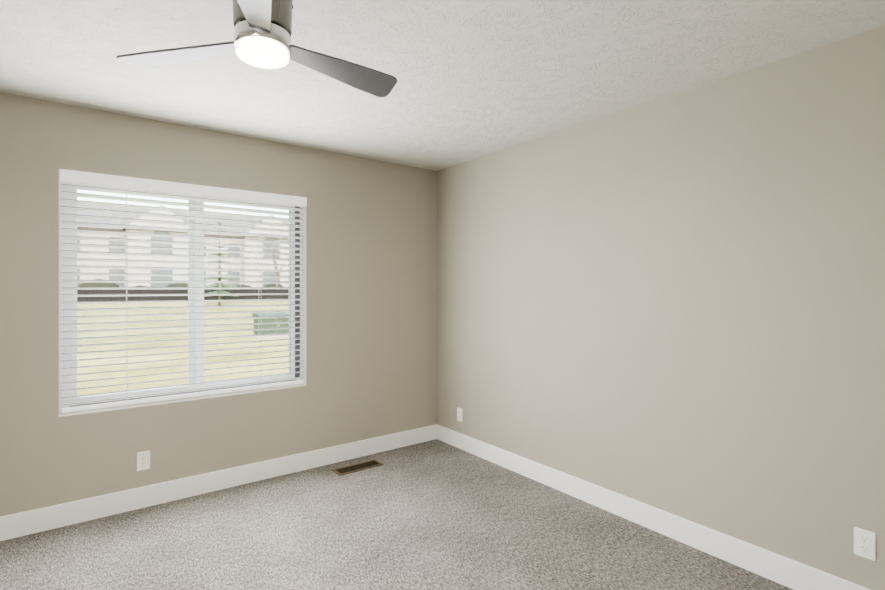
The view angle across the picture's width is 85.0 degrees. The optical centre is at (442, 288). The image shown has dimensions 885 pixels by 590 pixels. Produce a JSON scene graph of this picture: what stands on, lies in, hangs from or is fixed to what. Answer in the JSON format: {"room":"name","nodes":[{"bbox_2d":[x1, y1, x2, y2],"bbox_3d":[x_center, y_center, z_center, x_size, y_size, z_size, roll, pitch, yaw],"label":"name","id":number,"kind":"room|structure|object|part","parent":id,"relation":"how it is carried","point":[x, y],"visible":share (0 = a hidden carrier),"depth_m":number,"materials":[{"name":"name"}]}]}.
{"room":"empty bedroom","nodes":[
{"label":"empty bedroom","id":0,"kind":"room"},
{"bbox_2d":[0,92,436,516],"bbox_3d":[-1.810,0.153,3.182,4.610,2.440,0.160,0,0,-37],"label":"wall","id":1,"kind":"structure","parent":0,"point":[371,298],"depth_m":3.30,"materials":[{"name":"beige paint"}]},
{"bbox_2d":[137,451,149,470],"bbox_3d":[-1.874,1.083,3.029,0.070,0.115,0.008,0,0,-37],"label":"electrical outlet","id":2,"kind":"object","parent":1,"relation":"attached to","point":[143,460],"visible":1,"depth_m":3.03,"materials":[{"name":"white plastic"}]},
{"bbox_2d":[59,169,305,416],"bbox_3d":[-1.669,0.028,3.287,1.472,1.430,0.161,0,0,-37],"label":"window","id":3,"kind":"structure","parent":1,"relation":"in","point":[129,393],"depth_m":3.30,"materials":[{"name":"white plastic"}]},
{"bbox_3d":[-1.669,0.028,3.287,1.472,1.430,0.161,0,0,-37],"label":"window jamb and sill liner","id":4,"kind":"part","parent":3,"relation":"part of","materials":[{"name":"white paint"}]},
{"bbox_2d":[60,169,306,412],"bbox_3d":[-1.633,0.024,3.240,1.458,1.409,0.101,0,0,-37],"label":"window blinds","id":5,"kind":"object","parent":3,"relation":"attached to","point":[78,177],"visible":1,"depth_m":3.16,"materials":[{"name":"white plastic"}]},
{"bbox_3d":[-1.647,0.717,3.259,1.448,0.024,0.052,0,0,-37],"label":"rail","id":6,"kind":"part","parent":5,"relation":"part of","materials":[{"name":"white plastic"}]},
{"bbox_2d":[0,424,437,540],"bbox_3d":[-1.757,1.308,3.113,4.290,0.130,0.015,0,0,-37],"label":"baseboard","id":7,"kind":"structure","parent":1,"relation":"attached to","point":[16,525],"depth_m":3.18,"materials":[{"name":"white paint"}]},
{"bbox_2d":[0,439,792,589],"bbox_3d":[-0.573,1.435,1.542,4.610,0.120,4.270,0,0,-37],"label":"floor","id":8,"kind":"structure","parent":0,"point":[436,514],"depth_m":2.61,"materials":[{"name":"carpet"}]},
{"bbox_2d":[332,459,383,475],"bbox_3d":[-0.645,1.369,3.694,0.370,0.006,0.135,0,0,-37],"label":"air vent register","id":9,"kind":"object","parent":8,"relation":"on","point":[357,467],"visible":1,"depth_m":3.69,"materials":[{"name":"brown metal"}]},
{"bbox_2d":[0,0,884,170],"bbox_3d":[-0.573,-1.125,1.539,4.610,0.120,4.270,0,0,-37],"label":"ceiling","id":10,"kind":"structure","parent":0,"point":[477,78],"depth_m":2.27,"materials":[{"name":"paint"}]},
{"bbox_2d":[116,0,396,96],"bbox_3d":[-0.487,-0.894,1.551,0.889,0.343,0.942,0,0,-37],"label":"ceiling fan","id":11,"kind":"object","parent":10,"relation":"hanging from","point":[262,32],"visible":1,"depth_m":1.56,"materials":[{"name":"silver metal"}]},
{"bbox_2d":[437,26,884,589],"bbox_3d":[1.252,0.153,2.816,0.160,2.440,4.110,0,0,-37],"label":"wall","id":12,"kind":"structure","parent":0,"point":[673,304],"depth_m":2.54,"materials":[{"name":"beige paint"}]},
{"bbox_2d":[457,407,462,421],"bbox_3d":[0.147,1.087,4.144,0.008,0.115,0.070,0,0,-37],"label":"outlet","id":13,"kind":"object","parent":12,"relation":"attached to","point":[460,414],"visible":1,"depth_m":4.14,"materials":[{"name":"white plastic"}]},
{"bbox_2d":[437,425,870,589],"bbox_3d":[1.139,1.308,2.823,0.015,0.130,3.935,0,0,-37],"label":"baseboard","id":14,"kind":"structure","parent":12,"relation":"attached to","point":[781,570],"depth_m":2.67,"materials":[{"name":"white paint"}]},
{"bbox_2d":[854,527,875,560],"bbox_3d":[1.756,1.064,2.010,0.008,0.115,0.070,0,0,-37],"label":"electrical outlet","id":15,"kind":"object","parent":12,"relation":"attached to","point":[864,543],"visible":1,"depth_m":2.01,"materials":[{"name":"white plastic"}]},
{"label":"outside","id":16,"kind":"structure","parent":0,"visible":0},
{"bbox_2d":[77,301,288,394],"bbox_3d":[-37.538,1.492,80.236,220.000,1.400,165.870,0,0,-37],"label":"ground","id":17,"kind":"structure","parent":16,"point":[151,351],"depth_m":15.13,"materials":[{"name":"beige plant"}]},
{"bbox_2d":[78,279,283,286],"bbox_3d":[-11.004,0.119,45.520,52.811,1.773,2.968,0,0,-37],"label":"bushes","id":18,"kind":"object","parent":17,"relation":"on","point":[117,285],"depth_m":36.22,"materials":[{"name":"green plant"}]},
{"bbox_2d":[77,204,288,286],"bbox_3d":[-15.496,-3.178,50.993,52.800,8.000,12.000,0,0,-37],"label":"houses","id":19,"kind":"structure","parent":17,"relation":"on","point":[88,270],"depth_m":39.12,"materials":[{"name":"white"}]},
{"bbox_2d":[77,286,288,300],"bbox_3d":[-5.564,0.361,37.822,60.050,0.950,0.100,0,0,-37],"label":"fence","id":20,"kind":"object","parent":17,"relation":"on","point":[155,291],"depth_m":29.43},
{"bbox_2d":[204,216,238,305],"bbox_3d":[-13.180,-1.556,28.344,2.289,5.304,2.085,0,0,-37],"label":"pine tree","id":21,"kind":"object","parent":17,"relation":"on","point":[219,279],"depth_m":28.25,"materials":[{"name":"green plant"}]},
{"bbox_2d":[248,312,288,338],"bbox_3d":[-6.502,1.407,18.518,1.500,0.900,1.200,0,0,-37],"label":"transformer","id":22,"kind":"object","parent":17,"relation":"on","point":[262,320],"depth_m":18.13,"materials":[{"name":"metal"}]},
{"bbox_2d":[264,239,283,286],"bbox_3d":[-12.701,-1.441,36.227,1.731,4.598,2.122,0,0,-37],"label":"bare tree","id":23,"kind":"object","parent":17,"relation":"on","point":[274,261],"depth_m":36.27,"materials":[{"name":"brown plant"}]}
]}

